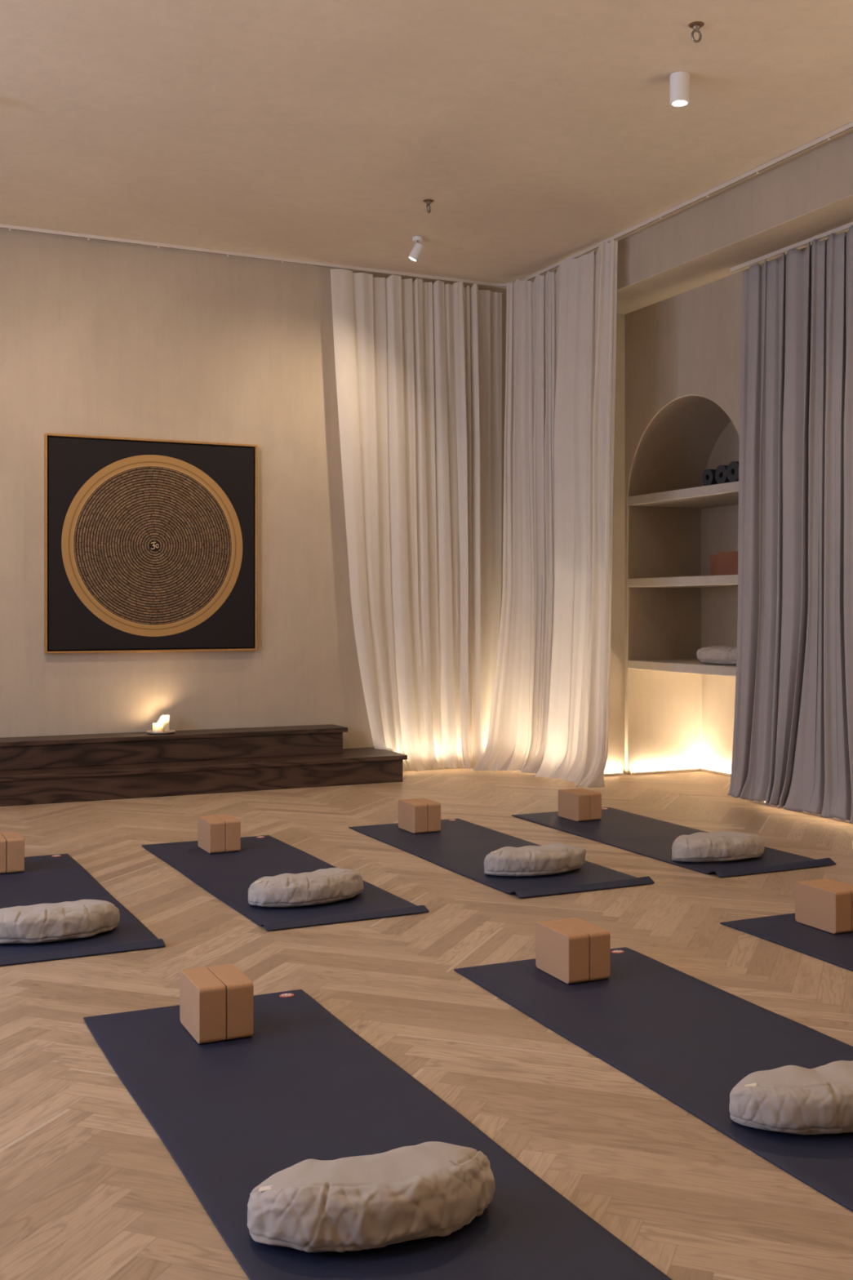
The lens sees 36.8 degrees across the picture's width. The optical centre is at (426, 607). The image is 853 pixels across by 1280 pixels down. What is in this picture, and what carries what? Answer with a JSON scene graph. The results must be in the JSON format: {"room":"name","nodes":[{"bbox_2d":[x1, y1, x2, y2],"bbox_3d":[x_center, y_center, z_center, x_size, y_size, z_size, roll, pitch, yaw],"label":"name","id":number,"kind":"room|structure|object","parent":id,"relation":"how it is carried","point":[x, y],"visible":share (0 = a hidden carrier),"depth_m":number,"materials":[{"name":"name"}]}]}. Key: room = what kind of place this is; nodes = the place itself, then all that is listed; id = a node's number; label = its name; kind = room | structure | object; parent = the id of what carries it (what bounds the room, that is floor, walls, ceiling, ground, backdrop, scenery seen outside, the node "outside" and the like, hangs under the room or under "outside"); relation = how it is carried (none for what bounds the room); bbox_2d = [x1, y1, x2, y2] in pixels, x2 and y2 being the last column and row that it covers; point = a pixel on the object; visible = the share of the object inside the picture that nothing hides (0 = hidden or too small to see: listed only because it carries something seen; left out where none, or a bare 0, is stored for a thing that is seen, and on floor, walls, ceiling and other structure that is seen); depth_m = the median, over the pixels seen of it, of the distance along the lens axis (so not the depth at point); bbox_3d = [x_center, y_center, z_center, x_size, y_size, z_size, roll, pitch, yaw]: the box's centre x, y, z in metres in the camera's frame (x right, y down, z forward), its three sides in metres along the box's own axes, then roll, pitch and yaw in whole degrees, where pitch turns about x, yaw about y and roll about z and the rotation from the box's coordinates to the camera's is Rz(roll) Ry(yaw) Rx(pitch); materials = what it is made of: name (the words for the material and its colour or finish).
{"room":"exercise studio","nodes":[
{"label":"exercise studio","id":0,"kind":"room"},
{"bbox_2d":[0,228,506,750],"bbox_3d":[-2.833,-0.612,8.110,7.660,3.580,0.120,0,0,-25],"label":"wall","id":1,"kind":"structure","parent":0,"point":[100,338],"depth_m":8.62,"materials":[{"name":"beige paint"}]},
{"bbox_2d":[44,433,257,653],"bbox_3d":[-1.805,-0.412,8.491,1.406,1.406,0.050,0,0,-25],"label":"framed painting","id":2,"kind":"object","parent":1,"relation":"attached to","point":[150,545],"visible":1,"depth_m":8.46,"materials":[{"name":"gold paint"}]},
{"bbox_2d":[0,767,852,1279],"bbox_3d":[0.105,1.228,3.408,8.850,0.100,11.300,0,0,-25],"label":"floor","id":3,"kind":"structure","parent":0,"point":[90,1189],"depth_m":3.81,"materials":[{"name":"brown wood"}]},
{"bbox_2d":[0,853,165,965],"bbox_3d":[-1.605,1.168,5.138,0.664,0.020,1.860,0,0,-26],"label":"yoga mat","id":4,"kind":"object","parent":3,"relation":"on","point":[59,877],"visible":0.7,"depth_m":5.11,"materials":[{"name":"blue rubber"}]},
{"bbox_2d":[0,832,6,873],"bbox_3d":[-1.931,1.095,5.723,0.075,0.150,0.215,0,0,-26],"label":"block","id":5,"kind":"object","parent":4,"relation":"on","point":[2,840],"visible":1,"depth_m":5.64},
{"bbox_2d":[0,831,24,872],"bbox_3d":[-1.861,1.095,5.757,0.075,0.150,0.215,0,0,-26],"label":"block","id":6,"kind":"object","parent":4,"relation":"on","point":[15,840],"visible":0.84,"depth_m":5.66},
{"bbox_2d":[0,898,119,943],"bbox_3d":[-1.335,1.111,4.550,0.498,0.118,0.228,0,0,-25],"label":"cushion","id":7,"kind":"object","parent":4,"relation":"on","point":[81,918],"visible":1,"depth_m":4.47,"materials":[{"name":"grey fabric"}]},
{"bbox_2d":[0,724,407,806],"bbox_3d":[-2.933,0.999,7.690,5.925,0.358,0.552,0,0,-25],"label":"stepped platform","id":8,"kind":"object","parent":3,"relation":"on","point":[65,768],"visible":0.96,"depth_m":8.20,"materials":[{"name":"brown wood"}]},
{"bbox_2d":[146,729,175,733],"bbox_3d":[-1.738,0.812,8.379,0.189,0.016,0.189,0,0,-25],"label":"dish","id":9,"kind":"object","parent":8,"relation":"on","point":[150,731],"visible":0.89,"depth_m":8.32,"materials":[{"name":"beige ceramic"}]},
{"bbox_2d":[152,721,163,732],"bbox_3d":[-1.750,0.776,8.345,0.069,0.072,0.069,0,0,-25],"label":"pillar candle","id":10,"kind":"object","parent":9,"relation":"on","point":[158,726],"visible":1,"depth_m":8.32,"materials":[{"name":"white wax"}]},
{"bbox_2d":[158,714,169,732],"bbox_3d":[-1.727,0.757,8.422,0.076,0.108,0.076,0,0,-25],"label":"pillar candle","id":11,"kind":"object","parent":9,"relation":"on","point":[165,719],"visible":0.84,"depth_m":8.39,"materials":[{"name":"white wax"}]},
{"bbox_2d":[142,835,429,930],"bbox_3d":[-0.697,1.167,5.637,0.664,0.021,1.860,0,0,-26],"label":"yoga mat","id":12,"kind":"object","parent":3,"relation":"on","point":[228,877],"visible":0.8,"depth_m":5.53,"materials":[{"name":"blue rubber"}]},
{"bbox_2d":[197,815,225,853],"bbox_3d":[-1.043,1.095,6.209,0.074,0.150,0.215,0,0,-26],"label":"block","id":13,"kind":"object","parent":12,"relation":"on","point":[211,828],"visible":1,"depth_m":6.12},
{"bbox_2d":[213,813,240,852],"bbox_3d":[-0.974,1.095,6.242,0.074,0.150,0.215,0,0,-26],"label":"block","id":14,"kind":"object","parent":12,"relation":"on","point":[233,824],"visible":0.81,"depth_m":6.15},
{"bbox_2d":[248,867,364,906],"bbox_3d":[-0.459,1.110,5.103,0.498,0.120,0.230,0,0,-31],"label":"cushion","id":15,"kind":"object","parent":12,"relation":"on","point":[322,886],"visible":1,"depth_m":5.01,"materials":[{"name":"grey fabric"}]},
{"bbox_2d":[83,989,673,1279],"bbox_3d":[-0.254,1.164,2.897,0.664,0.028,2.000,0,0,-25],"label":"yoga mat","id":16,"kind":"object","parent":3,"relation":"on","point":[233,1114],"visible":0.84,"depth_m":2.86,"materials":[{"name":"blue rubber"}]},
{"bbox_2d":[179,966,226,1044],"bbox_3d":[-0.620,1.095,3.542,0.074,0.150,0.215,0,0,-25],"label":"block","id":17,"kind":"object","parent":16,"relation":"on","point":[202,995],"visible":1,"depth_m":3.46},
{"bbox_2d":[206,963,253,1039],"bbox_3d":[-0.550,1.095,3.574,0.074,0.150,0.215,0,0,-25],"label":"block","id":18,"kind":"object","parent":16,"relation":"on","point":[239,988],"visible":0.82,"depth_m":3.48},
{"bbox_2d":[247,1141,495,1252],"bbox_3d":[-0.090,1.109,2.416,0.486,0.123,0.237,0,0,-20],"label":"cushion","id":19,"kind":"object","parent":16,"relation":"on","point":[429,1188],"visible":1,"depth_m":2.34,"materials":[{"name":"grey fabric"}]},
{"bbox_2d":[348,817,654,897],"bbox_3d":[0.277,1.164,6.160,0.664,0.027,1.860,0,0,-25],"label":"yoga mat","id":20,"kind":"object","parent":3,"relation":"on","point":[461,846],"visible":0.73,"depth_m":6.01,"materials":[{"name":"blue rubber"}]},
{"bbox_2d":[398,799,427,833],"bbox_3d":[-0.073,1.095,6.748,0.075,0.150,0.215,0,0,-25],"label":"block","id":21,"kind":"object","parent":20,"relation":"on","point":[412,814],"visible":1,"depth_m":6.67,"materials":[{"name":"brown wood"}]},
{"bbox_2d":[412,797,440,832],"bbox_3d":[-0.004,1.095,6.781,0.075,0.150,0.215,0,0,-26],"label":"block","id":22,"kind":"object","parent":20,"relation":"on","point":[433,807],"visible":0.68,"depth_m":6.69,"materials":[{"name":"brown wood"}]},
{"bbox_2d":[484,842,586,875],"bbox_3d":[0.501,1.111,5.668,0.501,0.118,0.246,0,0,-27],"label":"cushion","id":23,"kind":"object","parent":20,"relation":"on","point":[556,857],"visible":1,"depth_m":5.57,"materials":[{"name":"grey fabric"}]},
{"bbox_2d":[604,772,623,776],"bbox_3d":[1.211,1.169,8.977,0.390,0.016,0.031,0,0,-25],"label":"led strip","id":24,"kind":"object","parent":3,"relation":"on","point":[619,773],"visible":0.41,"depth_m":9.01,"materials":[{"name":"white plastic"}]},
{"bbox_2d":[453,946,852,1211],"bbox_3d":[0.796,1.163,3.384,0.664,0.028,2.000,0,0,-24],"label":"yoga mat","id":25,"kind":"object","parent":3,"relation":"on","point":[690,1040],"visible":0.83,"depth_m":3.48,"materials":[{"name":"blue rubber"}]},
{"bbox_2d":[535,920,589,983],"bbox_3d":[0.432,1.095,4.091,0.074,0.150,0.215,0,0,-24],"label":"block","id":26,"kind":"object","parent":25,"relation":"on","point":[562,949],"visible":1,"depth_m":4.03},
{"bbox_2d":[557,917,610,981],"bbox_3d":[0.502,1.095,4.122,0.074,0.150,0.215,0,0,-24],"label":"block","id":27,"kind":"object","parent":25,"relation":"on","point":[599,938],"visible":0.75,"depth_m":4.03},
{"bbox_2d":[728,1060,852,1134],"bbox_3d":[0.948,1.111,2.929,0.510,0.118,0.234,0,0,-19],"label":"cushion","id":28,"kind":"object","parent":25,"relation":"on","point":[788,1099],"visible":1,"depth_m":2.83,"materials":[{"name":"grey fabric"}]},
{"bbox_2d":[511,807,835,877],"bbox_3d":[1.177,1.163,6.558,0.664,0.029,1.860,0,0,-25],"label":"yoga mat","id":29,"kind":"object","parent":3,"relation":"on","point":[651,837],"visible":0.68,"depth_m":6.50,"materials":[{"name":"blue rubber"}]},
{"bbox_2d":[558,789,590,821],"bbox_3d":[0.818,1.095,7.120,0.075,0.150,0.215,0,0,-26],"label":"block","id":30,"kind":"object","parent":29,"relation":"on","point":[574,805],"visible":1,"depth_m":7.05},
{"bbox_2d":[570,788,601,820],"bbox_3d":[0.887,1.095,7.154,0.074,0.150,0.215,0,0,-26],"label":"block","id":31,"kind":"object","parent":29,"relation":"on","point":[595,797],"visible":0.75,"depth_m":7.06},
{"bbox_2d":[671,831,764,862],"bbox_3d":[1.364,1.112,5.985,0.474,0.117,0.264,0,0,-21],"label":"cushion","id":32,"kind":"object","parent":29,"relation":"on","point":[722,846],"visible":1,"depth_m":5.88,"materials":[{"name":"grey fabric"}]},
{"bbox_2d":[631,768,730,776],"bbox_3d":[2.000,1.169,8.601,0.607,0.016,1.307,0,0,-25],"label":"led strip","id":33,"kind":"object","parent":3,"relation":"on","point":[695,769],"visible":0.56,"depth_m":9.14,"materials":[{"name":"white plastic"}]},
{"bbox_2d":[720,912,852,971],"bbox_3d":[1.783,1.165,4.071,0.664,0.025,1.860,0,0,-25],"label":"yoga mat","id":34,"kind":"object","parent":3,"relation":"on","point":[784,930],"visible":0.71,"depth_m":4.55,"materials":[{"name":"blue rubber"}]},
{"bbox_2d":[795,880,851,933],"bbox_3d":[1.455,1.095,4.704,0.074,0.150,0.215,0,0,-25],"label":"block","id":35,"kind":"object","parent":34,"relation":"on","point":[820,905],"visible":1,"depth_m":4.65,"materials":[{"name":"brown wood"}]},
{"bbox_2d":[813,878,852,931],"bbox_3d":[1.524,1.095,4.736,0.074,0.150,0.215,0,0,-25],"label":"block","id":36,"kind":"object","parent":34,"relation":"on","point":[827,881],"visible":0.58,"depth_m":4.71,"materials":[{"name":"brown wood"}]},
{"bbox_2d":[753,800,849,822],"bbox_3d":[3.782,1.169,3.906,0.031,0.016,8.520,0,0,-25],"label":"led strip","id":37,"kind":"object","parent":3,"relation":"on","point":[754,801],"visible":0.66,"depth_m":7.33,"materials":[{"name":"white plastic"}]},
{"bbox_2d":[0,0,852,288],"bbox_3d":[-0.486,-2.462,3.031,7.660,0.120,11.310,0,0,-25],"label":"ceiling","id":38,"kind":"structure","parent":0,"point":[538,133],"depth_m":6.28,"materials":[{"name":"beige paint"}]},
{"bbox_2d":[408,235,423,261],"bbox_3d":[-0.068,-2.325,8.303,0.099,0.153,0.066,0,0,9],"label":"ceiling spotlight","id":39,"kind":"object","parent":38,"relation":"attached to","point":[418,247],"visible":1,"depth_m":8.28,"materials":[{"name":"white paint"}]},
{"bbox_2d":[0,121,852,287],"bbox_3d":[-0.450,-2.385,3.104,7.388,0.032,10.813,0,0,-25],"label":"track","id":40,"kind":"object","parent":38,"relation":"attached to","point":[848,126],"visible":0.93,"depth_m":8.30,"materials":[{"name":"beige"}]},
{"bbox_2d":[330,269,502,771],"bbox_3d":[-0.019,-0.604,9.129,1.368,3.526,0.217,0,0,-25],"label":"curtain","id":41,"kind":"object","parent":40,"relation":"hanging from","point":[419,363],"visible":0.98,"depth_m":9.17,"materials":[{"name":"white fabric"}]},
{"bbox_2d":[472,239,617,787],"bbox_3d":[0.873,-0.603,8.730,0.436,3.529,1.256,0,0,-38],"label":"curtain","id":42,"kind":"object","parent":40,"relation":"hanging from","point":[549,714],"visible":1,"depth_m":8.72,"materials":[{"name":"white fabric"}]},
{"bbox_2d":[422,199,433,213],"bbox_3d":[0.012,-2.364,7.556,0.064,0.074,0.064,0,0,30],"label":"bolt","id":43,"kind":"object","parent":38,"relation":"attached to","point":[428,202],"visible":1,"depth_m":7.54,"materials":[{"name":"brown paint"}]},
{"bbox_2d":[670,71,689,106],"bbox_3d":[1.141,-2.335,5.771,0.087,0.132,0.087,0,0,-25],"label":"ceiling spotlight","id":44,"kind":"object","parent":38,"relation":"attached to","point":[680,80],"visible":1,"depth_m":5.74,"materials":[{"name":"white paint"}]},
{"bbox_2d":[688,21,704,43],"bbox_3d":[1.112,-2.364,5.276,0.064,0.074,0.064,0,0,-15],"label":"bolt","id":45,"kind":"object","parent":38,"relation":"attached to","point":[695,26],"visible":1,"depth_m":5.27,"materials":[{"name":"brown paint"}]},
{"bbox_2d":[532,270,625,773],"bbox_3d":[1.403,-0.672,9.610,1.290,3.700,0.950,0,0,-25],"label":"wall","id":46,"kind":"structure","parent":0,"point":[615,762],"depth_m":9.07,"materials":[{"name":"beige paint"}]},
{"bbox_2d":[594,131,852,314],"bbox_3d":[3.755,-2.302,4.522,1.290,0.440,10.260,0,0,-25],"label":"wall","id":47,"kind":"structure","parent":0,"point":[810,195],"depth_m":7.35,"materials":[{"name":"beige paint"}]},
{"bbox_2d":[729,222,852,272],"bbox_3d":[3.706,-2.070,3.888,0.026,0.022,8.750,0,0,-25],"label":"track","id":48,"kind":"object","parent":47,"relation":"attached to","point":[846,227],"visible":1,"depth_m":7.36,"materials":[{"name":"beige metal"}]},
{"bbox_2d":[727,225,852,823],"bbox_3d":[2.271,-0.453,6.826,0.141,3.188,2.103,0,0,-25],"label":"curtain","id":49,"kind":"object","parent":48,"relation":"hanging from","point":[793,735],"visible":1,"depth_m":7.26,"materials":[{"name":"grey fabric"}]},
{"bbox_2d":[625,231,847,800],"bbox_3d":[3.850,-0.452,4.566,0.640,3.260,10.260,0,0,-25],"label":"wall","id":50,"kind":"structure","parent":0,"point":[683,350],"depth_m":9.08,"materials":[{"name":"beige paint"}]},
{"bbox_2d":[628,658,736,676],"bbox_3d":[1.988,0.398,8.597,0.637,0.060,1.308,0,0,-25],"label":"niche shelf","id":51,"kind":"object","parent":50,"relation":"attached to","point":[679,665],"visible":0.41,"depth_m":8.53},
{"bbox_2d":[696,645,737,665],"bbox_3d":[1.960,0.307,8.327,0.270,0.120,0.495,0,0,-31],"label":"cushion","id":52,"kind":"object","parent":51,"relation":"on","point":[717,655],"visible":0.53,"depth_m":8.24,"materials":[{"name":"grey fabric"}]},
{"bbox_2d":[628,574,737,587],"bbox_3d":[1.988,-0.177,8.597,0.637,0.062,1.308,0,0,-25],"label":"niche shelf","id":53,"kind":"object","parent":50,"relation":"attached to","point":[725,580],"visible":0.51,"depth_m":8.50,"materials":[{"name":"beige paint"}]},
{"bbox_2d":[710,554,717,575],"bbox_3d":[1.990,-0.284,8.561,0.074,0.150,0.215,0,0,-25],"label":"block","id":54,"kind":"object","parent":53,"relation":"on","point":[713,557],"visible":0.16,"depth_m":8.60,"materials":[{"name":"wood"}]},
{"bbox_2d":[717,551,737,575],"bbox_3d":[1.954,-0.284,8.185,0.074,0.150,0.215,0,0,-25],"label":"block","id":55,"kind":"object","parent":53,"relation":"on","point":[727,562],"visible":0.52,"depth_m":8.17,"materials":[{"name":"wood"}]},
{"bbox_2d":[628,480,738,508],"bbox_3d":[1.988,-0.755,8.597,0.637,0.065,1.308,0,0,-25],"label":"niche shelf","id":56,"kind":"object","parent":50,"relation":"attached to","point":[722,494],"visible":0.51,"depth_m":8.60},
{"bbox_2d":[702,469,718,485],"bbox_3d":[2.078,-0.843,8.401,0.580,0.109,0.113,0,0,-25],"label":"rolled mat","id":57,"kind":"object","parent":56,"relation":"on","point":[708,475],"visible":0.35,"depth_m":8.26,"materials":[{"name":"grey rubber"}]},
{"bbox_2d":[715,465,731,484],"bbox_3d":[2.139,-0.849,8.281,0.580,0.121,0.117,0,0,-25],"label":"rolled mat","id":58,"kind":"object","parent":56,"relation":"on","point":[721,477],"visible":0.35,"depth_m":8.16,"materials":[{"name":"grey rubber"}]},
{"bbox_2d":[726,461,738,482],"bbox_3d":[2.185,-0.854,8.145,0.580,0.130,0.135,0,0,-25],"label":"rolled mat","id":59,"kind":"object","parent":56,"relation":"on","point":[732,471],"visible":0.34,"depth_m":8.03,"materials":[{"name":"grey rubber"}]}
]}

